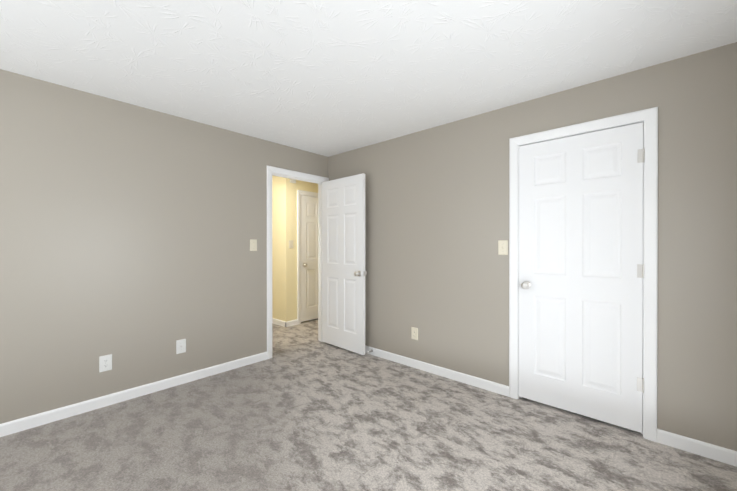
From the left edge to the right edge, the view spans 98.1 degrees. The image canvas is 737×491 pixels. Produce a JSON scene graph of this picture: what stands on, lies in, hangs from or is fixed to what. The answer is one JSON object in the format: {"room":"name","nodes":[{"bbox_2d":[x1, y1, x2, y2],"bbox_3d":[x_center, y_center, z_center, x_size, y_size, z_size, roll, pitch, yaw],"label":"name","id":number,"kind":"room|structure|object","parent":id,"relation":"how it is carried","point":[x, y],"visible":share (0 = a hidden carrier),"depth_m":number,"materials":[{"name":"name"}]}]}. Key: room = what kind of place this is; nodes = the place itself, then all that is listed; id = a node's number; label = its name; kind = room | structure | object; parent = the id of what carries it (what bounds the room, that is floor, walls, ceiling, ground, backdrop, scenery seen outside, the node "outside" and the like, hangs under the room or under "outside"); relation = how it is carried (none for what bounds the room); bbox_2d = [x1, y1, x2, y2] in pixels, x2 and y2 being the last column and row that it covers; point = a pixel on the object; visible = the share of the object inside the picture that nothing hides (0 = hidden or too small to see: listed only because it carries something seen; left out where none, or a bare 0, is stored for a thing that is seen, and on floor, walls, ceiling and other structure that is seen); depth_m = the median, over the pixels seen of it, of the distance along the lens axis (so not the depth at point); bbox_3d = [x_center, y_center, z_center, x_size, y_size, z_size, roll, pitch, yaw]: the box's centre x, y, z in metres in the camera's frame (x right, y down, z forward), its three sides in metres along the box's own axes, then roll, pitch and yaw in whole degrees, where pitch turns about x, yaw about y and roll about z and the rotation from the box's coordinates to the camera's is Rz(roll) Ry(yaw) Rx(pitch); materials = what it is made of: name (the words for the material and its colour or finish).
{"room":"empty bedroom","nodes":[
{"label":"empty bedroom","id":0,"kind":"room"},
{"bbox_2d":[0,69,327,423],"bbox_3d":[-1.959,0.043,2.750,0.120,2.440,4.120,0,0,42],"label":"wall","id":1,"kind":"structure","parent":0,"point":[128,231],"depth_m":2.59,"materials":[{"name":"beige paint"}]},
{"bbox_2d":[99,354,111,372],"bbox_3d":[-2.076,0.925,2.528,0.008,0.124,0.079,0,0,42],"label":"duplex electrical outlet","id":2,"kind":"object","parent":1,"relation":"attached to","point":[105,362],"visible":1,"depth_m":2.52,"materials":[{"name":"white plastic"}]},
{"bbox_2d":[0,352,266,436],"bbox_3d":[-2.171,1.222,2.420,0.012,0.084,3.100,0,0,42],"label":"baseboard","id":3,"kind":"structure","parent":1,"relation":"attached to","point":[26,423],"depth_m":2.57,"materials":[{"name":"white wood"}]},
{"bbox_2d":[176,339,185,353],"bbox_3d":[-1.711,0.917,2.925,0.016,0.124,0.079,0,0,42],"label":"outlet plate","id":4,"kind":"object","parent":1,"relation":"attached to","point":[181,346],"visible":1,"depth_m":2.92,"materials":[{"name":"white plastic"}]},
{"bbox_2d":[250,239,256,250],"bbox_3d":[-1.236,-0.011,3.448,0.016,0.124,0.079,0,0,42],"label":"light switch","id":5,"kind":"object","parent":1,"relation":"attached to","point":[253,244],"visible":1,"depth_m":3.45,"materials":[{"name":"beige plastic"}]},
{"bbox_2d":[267,165,328,358],"bbox_3d":[-0.873,0.179,3.940,0.138,2.160,0.900,0,0,42],"label":"door frame","id":6,"kind":"structure","parent":1,"relation":"attached to","point":[270,169],"depth_m":3.68,"materials":[{"name":"white wood"}]},
{"bbox_2d":[322,173,366,354],"bbox_3d":[-0.319,0.204,3.896,0.774,2.060,0.175,0,0,44],"label":"bedroom door","id":7,"kind":"structure","parent":6,"relation":"attached to","point":[344,272],"depth_m":3.85,"materials":[{"name":"white painted wood"},{"name":"satin nickel"}]},
{"bbox_2d":[272,176,281,319],"bbox_3d":[-1.909,0.034,5.617,1.550,2.440,0.120,0,0,42],"label":"wall","id":8,"kind":"structure","parent":0,"point":[276,258],"depth_m":5.15,"materials":[{"name":"beige paint"}]},
{"bbox_2d":[272,318,285,326],"bbox_3d":[-1.860,1.212,5.487,1.562,0.084,0.012,0,0,42],"label":"baseboard","id":9,"kind":"structure","parent":8,"relation":"attached to","point":[278,322],"depth_m":5.09,"materials":[{"name":"white wood"}]},
{"bbox_2d":[281,177,317,320],"bbox_3d":[-0.767,0.034,5.636,0.120,2.440,1.680,0,0,42],"label":"wall","id":10,"kind":"structure","parent":0,"point":[288,233],"depth_m":5.04,"materials":[{"name":"beige paint"}]},
{"bbox_2d":[289,240,292,247],"bbox_3d":[-1.216,-0.030,5.037,0.016,0.124,0.079,0,0,42],"label":"light switch","id":11,"kind":"object","parent":10,"relation":"attached to","point":[290,243],"visible":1,"depth_m":5.04,"materials":[{"name":"beige plastic"}]},
{"bbox_2d":[285,319,297,326],"bbox_3d":[-1.214,1.214,5.046,0.012,0.084,0.224,0,0,42],"label":"baseboard","id":12,"kind":"structure","parent":10,"relation":"attached to","point":[291,323],"depth_m":5.04,"materials":[{"name":"white wood"}]},
{"bbox_2d":[297,190,317,324],"bbox_3d":[-0.836,0.174,5.457,0.018,2.160,0.898,0,0,42],"label":"door frame","id":13,"kind":"structure","parent":10,"relation":"attached to","point":[300,192],"depth_m":5.14,"materials":[{"name":"white wood"}]},
{"bbox_2d":[301,195,317,321],"bbox_3d":[-0.861,0.199,5.474,0.175,2.060,0.761,0,0,42],"label":"hall door","id":14,"kind":"structure","parent":10,"relation":"in","point":[309,257],"depth_m":5.32,"materials":[{"name":"white wood"}]},
{"bbox_2d":[0,318,736,490],"bbox_3d":[-0.930,1.292,2.983,6.540,0.060,5.840,0,0,42],"label":"floor","id":15,"kind":"structure","parent":0,"point":[303,408],"depth_m":2.07,"materials":[{"name":"carpet"}]},
{"bbox_2d":[0,0,736,156],"bbox_3d":[-0.930,-1.228,2.976,6.540,0.100,5.840,0,0,42],"label":"ceiling","id":16,"kind":"structure","parent":0,"point":[327,78],"depth_m":1.95,"materials":[{"name":"paint"}]},
{"bbox_2d":[328,42,736,450],"bbox_3d":[0.880,0.042,3.043,3.940,2.440,0.120,0,0,42],"label":"wall","id":17,"kind":"structure","parent":0,"point":[437,223],"depth_m":2.60,"materials":[{"name":"beige paint"}]},
{"bbox_2d":[411,327,417,339],"bbox_3d":[0.478,0.907,3.322,0.079,0.124,0.008,0,0,42],"label":"outlet","id":18,"kind":"object","parent":17,"relation":"attached to","point":[414,332],"visible":1,"depth_m":3.32,"materials":[{"name":"beige plastic"}]},
{"bbox_2d":[365,345,508,396],"bbox_3d":[0.322,1.218,3.461,2.317,0.084,0.012,0,0,42],"label":"baseboard","id":19,"kind":"structure","parent":17,"relation":"attached to","point":[495,387],"depth_m":3.09,"materials":[{"name":"white wood"}]},
{"bbox_2d":[498,240,507,254],"bbox_3d":[1.140,0.012,2.716,0.079,0.124,0.016,0,0,42],"label":"light switch","id":20,"kind":"object","parent":17,"relation":"attached to","point":[502,247],"visible":1,"depth_m":2.71,"materials":[{"name":"beige plastic"}]},
{"bbox_2d":[519,122,644,432],"bbox_3d":[1.541,0.209,2.391,0.794,2.060,0.175,0,0,42],"label":"closet door","id":21,"kind":"structure","parent":17,"relation":"in","point":[581,270],"depth_m":2.34,"materials":[{"name":"white painted wood"},{"name":"satin nickel"}]},
{"bbox_2d":[509,107,657,441],"bbox_3d":[1.568,0.207,2.422,0.821,2.113,0.122,0,0,42],"label":"door frame","id":22,"kind":"structure","parent":17,"relation":"in","point":[641,121],"depth_m":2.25,"materials":[{"name":"white wood"}]},
{"bbox_2d":[657,429,736,466],"bbox_3d":[2.037,1.223,1.912,0.462,0.084,0.012,0,0,42],"label":"baseboard","id":23,"kind":"structure","parent":17,"relation":"attached to","point":[710,451],"depth_m":1.94,"materials":[{"name":"white wood"}]}
]}

